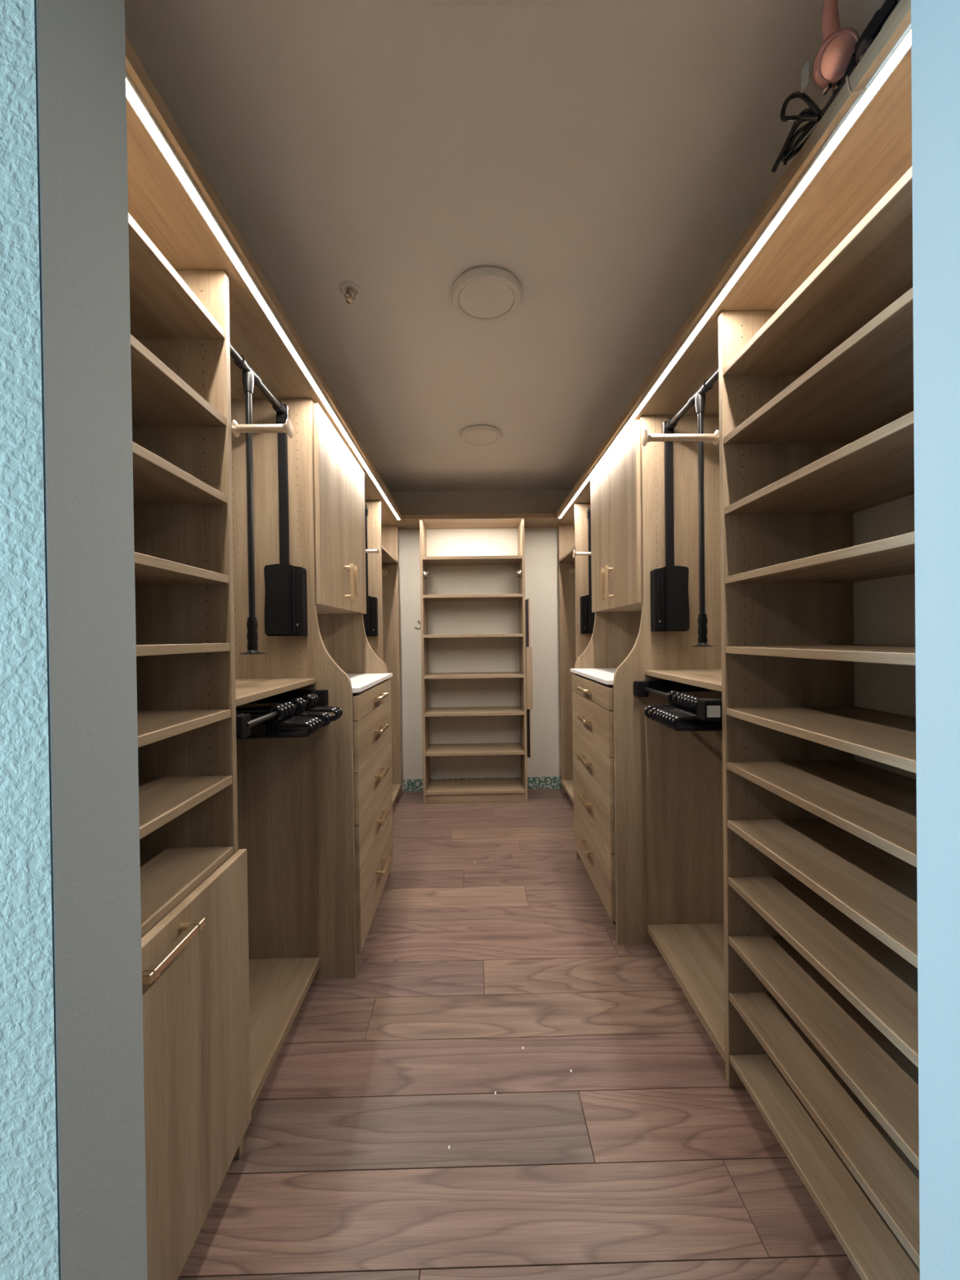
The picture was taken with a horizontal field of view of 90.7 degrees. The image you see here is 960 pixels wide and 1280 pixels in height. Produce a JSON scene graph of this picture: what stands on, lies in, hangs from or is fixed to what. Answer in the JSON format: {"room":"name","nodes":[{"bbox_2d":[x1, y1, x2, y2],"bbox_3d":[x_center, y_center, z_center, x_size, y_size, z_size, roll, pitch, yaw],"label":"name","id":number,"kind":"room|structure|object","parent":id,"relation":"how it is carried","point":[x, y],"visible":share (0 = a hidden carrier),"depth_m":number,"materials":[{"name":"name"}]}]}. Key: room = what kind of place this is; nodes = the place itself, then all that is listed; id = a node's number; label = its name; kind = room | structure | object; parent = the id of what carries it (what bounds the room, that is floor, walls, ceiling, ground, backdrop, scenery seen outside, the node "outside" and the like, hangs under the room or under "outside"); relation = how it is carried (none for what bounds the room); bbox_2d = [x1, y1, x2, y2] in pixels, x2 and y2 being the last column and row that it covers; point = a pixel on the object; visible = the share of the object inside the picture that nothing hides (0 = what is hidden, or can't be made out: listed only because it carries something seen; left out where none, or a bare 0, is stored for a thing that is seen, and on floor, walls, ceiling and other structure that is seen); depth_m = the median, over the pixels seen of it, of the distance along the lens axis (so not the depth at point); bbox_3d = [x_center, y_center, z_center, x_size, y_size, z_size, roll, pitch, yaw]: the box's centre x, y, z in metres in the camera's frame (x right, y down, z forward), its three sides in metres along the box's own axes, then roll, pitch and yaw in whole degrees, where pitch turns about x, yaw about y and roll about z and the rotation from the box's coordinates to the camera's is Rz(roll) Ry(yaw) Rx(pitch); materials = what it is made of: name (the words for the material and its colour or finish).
{"room":"walk-in closet","nodes":[
{"label":"walk-in closet","id":0,"kind":"room"},
{"bbox_2d":[0,0,59,1279],"bbox_3d":[-0.008,-0.053,0.507,4.800,2.600,0.115,-1,0,-1],"label":"wall","id":1,"kind":"structure","parent":0,"point":[29,1224],"depth_m":0.44,"materials":[{"name":"paint"}]},
{"bbox_2d":[35,0,147,1279],"bbox_3d":[-0.403,0.202,0.503,0.002,2.100,0.114,-1,0,-1],"label":"trim","id":2,"kind":"structure","parent":1,"relation":"attached to","point":[81,49],"depth_m":0.49,"materials":[{"name":"paint"}]},
{"bbox_2d":[911,0,959,1279],"bbox_3d":[0.530,0.190,0.517,0.002,2.100,0.114,-1,0,-1],"label":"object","id":3,"kind":"structure","parent":1,"relation":"attached to","point":[935,24],"depth_m":0.55,"materials":[{"name":"paint"}]},
{"bbox_2d":[389,489,571,791],"bbox_3d":[-0.002,0.004,3.921,2.182,2.440,0.100,-1,0,-1],"label":"wall","id":4,"kind":"structure","parent":0,"point":[486,654],"depth_m":3.87,"materials":[{"name":"paint"}]},
{"bbox_2d":[403,776,561,791],"bbox_3d":[0.027,1.175,3.877,1.298,0.097,0.004,-1,0,-1],"label":"baseboard","id":5,"kind":"structure","parent":4,"relation":"attached to","point":[548,782],"depth_m":3.88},
{"bbox_2d":[124,0,900,491],"bbox_3d":[0.006,-1.255,2.260,2.182,0.100,3.405,-1,0,-1],"label":"ceiling","id":6,"kind":"structure","parent":0,"point":[611,157],"depth_m":1.22,"materials":[{"name":"paint"}]},
{"bbox_2d":[338,281,360,304],"bbox_3d":[-0.443,-1.173,1.617,0.072,0.042,0.072,-1,0,-1],"label":"sprinkler","id":7,"kind":"object","parent":6,"relation":"attached to","point":[350,290],"visible":1,"depth_m":1.61,"materials":[{"name":"white metal"}]},
{"bbox_2d":[460,425,501,446],"bbox_3d":[0.005,-1.193,2.778,0.240,0.032,0.240,-1,0,-1],"label":"recessed light","id":8,"kind":"object","parent":6,"relation":"in","point":[477,435],"visible":1,"depth_m":2.75,"materials":[{"name":"white plastic"}]},
{"bbox_2d":[464,431,497,444],"bbox_3d":[0.005,-1.184,2.778,0.189,0.007,0.189,-1,0,-1],"label":"diffuser","id":9,"kind":"object","parent":8,"relation":"attached to","point":[471,437],"depth_m":2.77,"materials":[{"name":"white plastic"}]},
{"bbox_2d":[451,266,521,323],"bbox_3d":[0.022,-1.185,1.639,0.240,0.032,0.240,-1,0,-1],"label":"recessed light","id":10,"kind":"object","parent":6,"relation":"in","point":[482,295],"visible":1,"depth_m":1.61,"materials":[{"name":"white plastic"}]},
{"bbox_2d":[458,279,513,318],"bbox_3d":[0.022,-1.177,1.639,0.189,0.007,0.189,-1,0,-1],"label":"diffuser","id":11,"kind":"object","parent":10,"relation":"attached to","point":[477,298],"depth_m":1.63,"materials":[{"name":"white plastic"}]},
{"bbox_2d":[812,0,859,88],"bbox_3d":[0.613,-1.087,0.820,0.067,0.232,0.062,-1,0,-1],"label":"headphones","id":12,"kind":"object","parent":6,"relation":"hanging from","point":[832,60],"visible":0.94,"depth_m":0.81,"materials":[{"name":"pink plastic"}]},
{"bbox_2d":[177,788,861,1279],"bbox_3d":[0.007,1.275,0.694,4.800,0.060,6.570,-1,0,-1],"label":"floor","id":13,"kind":"structure","parent":0,"point":[639,1161],"depth_m":1.25,"materials":[{"name":"brown wood"}]},
{"bbox_2d":[128,213,251,1279],"bbox_3d":[-0.736,0.189,0.863,0.415,2.129,0.576,-1,0,-1],"label":"shelving unit","id":14,"kind":"object","parent":13,"relation":"on","point":[194,901],"visible":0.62,"depth_m":1.06,"materials":[{"name":"brown wood"}]},
{"bbox_2d":[231,417,293,438],"bbox_3d":[-0.569,-0.525,1.176,0.192,0.045,0.052,-1,0,-1],"label":"rod","id":15,"kind":"object","parent":14,"relation":"attached to","point":[287,428],"visible":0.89,"depth_m":1.17,"materials":[{"name":"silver metal"}]},
{"bbox_2d":[235,678,319,1111],"bbox_3d":[-0.768,0.697,1.446,0.355,1.107,0.583,-1,0,-1],"label":"bay","id":16,"kind":"object","parent":13,"relation":"on","point":[278,988],"visible":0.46,"depth_m":1.52,"materials":[{"name":"brown wood"}]},
{"bbox_2d":[230,342,307,654],"bbox_3d":[-0.696,-0.398,1.441,0.131,0.881,0.584,-1,0,-1],"label":"lift","id":17,"kind":"object","parent":16,"relation":"attached to","point":[285,584],"visible":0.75,"depth_m":1.67,"materials":[{"name":"black plastic"}]},
{"bbox_2d":[235,678,315,706],"bbox_3d":[-0.775,0.153,1.443,0.355,0.019,0.583,-1,0,-1],"label":"shelf","id":18,"kind":"object","parent":16,"relation":"attached to","point":[247,691],"depth_m":1.46,"materials":[{"name":"brown wood"}]},
{"bbox_2d":[248,957,319,1111],"bbox_3d":[-0.761,1.184,1.450,0.355,0.028,0.583,-1,0,-1],"label":"shelf","id":19,"kind":"object","parent":16,"relation":"attached to","point":[278,988],"depth_m":1.53,"materials":[{"name":"brown wood"}]},
{"bbox_2d":[235,688,342,739],"bbox_3d":[-0.704,0.234,1.445,0.444,0.101,0.583,-1,0,-1],"label":"rack","id":20,"kind":"object","parent":16,"relation":"attached to","point":[287,719],"visible":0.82,"depth_m":1.45,"materials":[{"name":"black plastic"}]},
{"bbox_2d":[231,398,393,978],"bbox_3d":[-0.693,0.180,2.119,0.539,2.129,0.763,-1,0,-1],"label":"cabinet","id":21,"kind":"object","parent":13,"relation":"on","point":[315,811],"visible":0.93,"depth_m":1.74,"materials":[{"name":"brown wood"}]},
{"bbox_2d":[124,35,408,529],"bbox_3d":[-0.766,-0.898,2.200,0.423,0.038,3.301,-1,0,-1],"label":"shelf","id":22,"kind":"object","parent":21,"relation":"on","point":[157,202],"depth_m":1.07,"materials":[{"name":"brown wood"}]},
{"bbox_2d":[346,673,392,693],"bbox_3d":[-0.701,0.188,2.119,0.498,0.018,0.723,-1,0,-1],"label":"countertop","id":23,"kind":"structure","parent":21,"relation":"on","point":[360,682],"depth_m":2.12,"materials":[{"name":"white stone"}]},
{"bbox_2d":[365,546,380,555],"bbox_3d":[-0.609,-0.472,2.522,0.154,0.045,0.048,-1,0,-1],"label":"rod","id":24,"kind":"object","parent":21,"relation":"attached to","point":[367,551],"visible":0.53,"depth_m":2.52,"materials":[{"name":"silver metal"}]},
{"bbox_2d":[364,500,382,661],"bbox_3d":[-0.794,0.177,2.772,0.355,2.129,0.545,-1,0,-1],"label":"bay","id":25,"kind":"object","parent":13,"relation":"on","point":[374,518],"visible":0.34,"depth_m":3.02,"materials":[{"name":"brown wood"}]},
{"bbox_2d":[363,504,377,636],"bbox_3d":[-0.716,-0.407,2.760,0.131,0.881,0.526,-1,0,-1],"label":"lift","id":26,"kind":"object","parent":25,"relation":"attached to","point":[371,618],"visible":0.17,"depth_m":2.97,"materials":[{"name":"black plastic"}]},
{"bbox_2d":[381,525,401,804],"bbox_3d":[-0.803,0.173,3.390,0.355,2.129,0.690,-1,0,-1],"label":"bay","id":27,"kind":"object","parent":13,"relation":"on","point":[389,534],"visible":0.36,"depth_m":3.71,"materials":[{"name":"brown wood"}]},
{"bbox_2d":[382,568,387,575],"bbox_3d":[-0.745,-0.528,3.376,0.056,0.056,0.670,-1,0,-1],"label":"closet rod","id":28,"kind":"object","parent":27,"relation":"attached to","point":[384,571],"visible":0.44,"depth_m":3.71,"materials":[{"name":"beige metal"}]},
{"bbox_2d":[381,544,398,564],"bbox_3d":[-0.813,-0.603,3.375,0.355,0.019,0.671,-1,0,-1],"label":"shelf","id":29,"kind":"object","parent":27,"relation":"attached to","point":[387,557],"depth_m":3.48,"materials":[{"name":"brown wood"}]},
{"bbox_2d":[392,783,401,804],"bbox_3d":[-0.790,1.149,3.387,0.355,0.028,0.671,-1,0,-1],"label":"shelf","id":30,"kind":"object","parent":27,"relation":"attached to","point":[397,788],"depth_m":3.58,"materials":[{"name":"brown wood"}]},
{"bbox_2d":[419,519,528,804],"bbox_3d":[-0.049,0.161,3.711,0.784,2.129,0.310,-1,0,-1],"label":"bookcase","id":31,"kind":"object","parent":13,"relation":"on","point":[512,789],"visible":1,"depth_m":3.59,"materials":[{"name":"brown wood"}]},
{"bbox_2d":[413,619,421,630],"bbox_3d":[-0.471,-0.113,3.593,0.057,0.080,0.032,-1,0,-1],"label":"coat hook","id":32,"kind":"object","parent":31,"relation":"attached to","point":[418,621],"visible":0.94,"depth_m":3.59,"materials":[{"name":"silver metal"}]},
{"bbox_2d":[422,570,429,580],"bbox_3d":[-0.407,-0.489,3.597,0.044,0.067,0.085,-1,0,-1],"label":"peg","id":33,"kind":"object","parent":31,"relation":"attached to","point":[425,572],"visible":1,"depth_m":3.56,"materials":[{"name":"silver metal"}]},
{"bbox_2d":[402,513,555,528],"bbox_3d":[-0.006,-0.917,3.691,1.138,0.038,0.343,-1,0,-1],"label":"panel","id":34,"kind":"object","parent":31,"relation":"on","point":[531,520],"depth_m":3.60,"materials":[{"name":"brown wood"}]},
{"bbox_2d":[515,569,522,579],"bbox_3d":[0.296,-0.498,3.607,0.044,0.067,0.085,-1,0,-1],"label":"peg","id":35,"kind":"object","parent":31,"relation":"attached to","point":[519,571],"visible":1,"depth_m":3.58,"materials":[{"name":"silver metal"}]},
{"bbox_2d":[524,598,533,759],"bbox_3d":[0.370,0.290,3.691,0.045,1.210,0.253,-1,0,-1],"label":"mirror","id":36,"kind":"object","parent":31,"relation":"attached to","point":[528,649],"visible":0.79,"depth_m":3.57,"materials":[{"name":"brown wood"}]},
{"bbox_2d":[558,524,576,801],"bbox_3d":[0.817,0.151,3.479,0.357,2.129,0.600,-1,0,-1],"label":"bay","id":37,"kind":"object","parent":13,"relation":"on","point":[567,644],"visible":0.36,"depth_m":3.76,"materials":[{"name":"brown wood"}]},
{"bbox_2d":[559,546,574,562],"bbox_3d":[0.807,-0.625,3.464,0.357,0.019,0.581,-1,0,-1],"label":"shelf","id":38,"kind":"object","parent":37,"relation":"attached to","point":[568,557],"depth_m":3.56,"materials":[{"name":"brown wood"}]},
{"bbox_2d":[561,780,573,801],"bbox_3d":[0.830,1.127,3.476,0.357,0.028,0.581,-1,0,-1],"label":"shelf","id":39,"kind":"object","parent":37,"relation":"attached to","point":[567,784],"depth_m":3.61,"materials":[{"name":"brown wood"}]},
{"bbox_2d":[569,566,574,573],"bbox_3d":[0.740,-0.548,3.463,0.056,0.056,0.580,-1,0,-1],"label":"closet rod","id":40,"kind":"object","parent":37,"relation":"attached to","point":[571,569],"visible":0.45,"depth_m":3.75,"materials":[{"name":"brown wood"}]},
{"bbox_2d":[573,502,592,659],"bbox_3d":[0.826,0.155,2.926,0.357,2.129,0.505,-1,0,-1],"label":"bay","id":41,"kind":"object","parent":13,"relation":"on","point":[581,537],"visible":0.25,"depth_m":3.15,"materials":[{"name":"brown wood"}]},
{"bbox_2d":[580,506,595,633],"bbox_3d":[0.731,-0.427,2.911,0.131,0.881,0.486,-1,0,-1],"label":"lift","id":42,"kind":"object","parent":41,"relation":"attached to","point":[587,616],"visible":0.2,"depth_m":3.10,"materials":[{"name":"black plastic"}]},
{"bbox_2d":[570,414,724,944],"bbox_3d":[0.747,0.160,2.291,0.534,2.129,0.761,-1,0,-1],"label":"cabinet","id":43,"kind":"object","parent":13,"relation":"on","point":[647,797],"visible":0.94,"depth_m":1.92,"materials":[{"name":"brown wood"}]},
{"bbox_2d":[573,550,591,557],"bbox_3d":[0.617,-0.489,2.690,0.174,0.045,0.048,-1,0,-1],"label":"rod","id":44,"kind":"object","parent":43,"relation":"attached to","point":[575,553],"visible":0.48,"depth_m":2.68,"materials":[{"name":"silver metal"}]},
{"bbox_2d":[570,667,617,684],"bbox_3d":[0.755,0.168,2.291,0.493,0.018,0.721,-1,0,-1],"label":"countertop","id":45,"kind":"structure","parent":43,"relation":"on","point":[604,675],"depth_m":2.30,"materials":[{"name":"white stone"}]},
{"bbox_2d":[548,0,911,528],"bbox_3d":[0.793,-0.921,2.224,0.415,0.032,3.301,-1,0,-1],"label":"shelf","id":46,"kind":"object","parent":43,"relation":"on","point":[875,153],"visible":0.28,"depth_m":1.01,"materials":[{"name":"brown wood"}]},
{"bbox_2d":[558,23,911,518],"bbox_3d":[0.615,-0.899,2.068,0.023,0.006,2.932,-1,0,-1],"label":"led strip","id":47,"kind":"object","parent":43,"relation":"attached to","point":[903,46],"visible":1,"depth_m":0.97,"materials":[{"name":"white plastic"}]},
{"bbox_2d":[771,0,897,172],"bbox_3d":[0.635,-0.957,0.786,0.083,0.138,0.343,-1,0,-14],"label":"cable bundle","id":48,"kind":"object","parent":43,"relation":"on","point":[813,113],"visible":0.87,"depth_m":0.85,"materials":[{"name":"black plastic"}]},
{"bbox_2d":[644,669,725,1062],"bbox_3d":[0.852,0.674,1.619,0.357,1.107,0.590,-1,0,-1],"label":"bay","id":49,"kind":"object","parent":13,"relation":"on","point":[694,953],"visible":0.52,"depth_m":1.68,"materials":[{"name":"brown wood"}]},
{"bbox_2d":[633,680,722,731],"bbox_3d":[0.775,0.214,1.614,0.444,0.101,0.592,-1,0,-1],"label":"rack","id":50,"kind":"object","parent":49,"relation":"attached to","point":[686,713],"visible":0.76,"depth_m":1.47,"materials":[{"name":"black plastic"}]},
{"bbox_2d":[644,669,721,692],"bbox_3d":[0.845,0.131,1.615,0.357,0.019,0.590,-1,0,-1],"label":"shelf","id":51,"kind":"object","parent":49,"relation":"attached to","point":[711,679],"depth_m":1.63,"materials":[{"name":"brown wood"}]},
{"bbox_2d":[650,368,718,646],"bbox_3d":[0.750,-0.418,1.611,0.131,0.881,0.591,-1,0,-1],"label":"lift","id":52,"kind":"object","parent":49,"relation":"attached to","point":[669,598],"visible":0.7,"depth_m":1.84,"materials":[{"name":"black plastic"}]},
{"bbox_2d":[647,923,725,1062],"bbox_3d":[0.858,1.162,1.622,0.357,0.028,0.590,-1,0,-1],"label":"shelf","id":53,"kind":"object","parent":49,"relation":"attached to","point":[694,953],"depth_m":1.68,"materials":[{"name":"brown wood"}]},
{"bbox_2d":[718,166,919,1279],"bbox_3d":[0.855,0.168,0.959,0.357,2.129,0.721,-1,0,-1],"label":"shelving unit","id":54,"kind":"object","parent":13,"relation":"on","point":[816,424],"visible":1,"depth_m":1.08,"materials":[{"name":"brown wood"}]},
{"bbox_2d":[642,429,719,446],"bbox_3d":[0.597,-0.573,1.339,0.260,0.045,0.054,-1,0,-1],"label":"rod","id":55,"kind":"object","parent":54,"relation":"attached to","point":[646,437],"visible":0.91,"depth_m":1.33,"materials":[{"name":"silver metal"}]},
{"bbox_2d":[852,493,916,779],"bbox_3d":[1.063,0.001,2.284,0.100,2.440,3.405,-1,0,-1],"label":"wall","id":56,"kind":"structure","parent":0,"point":[884,608],"depth_m":1.20,"materials":[{"name":"paint"}]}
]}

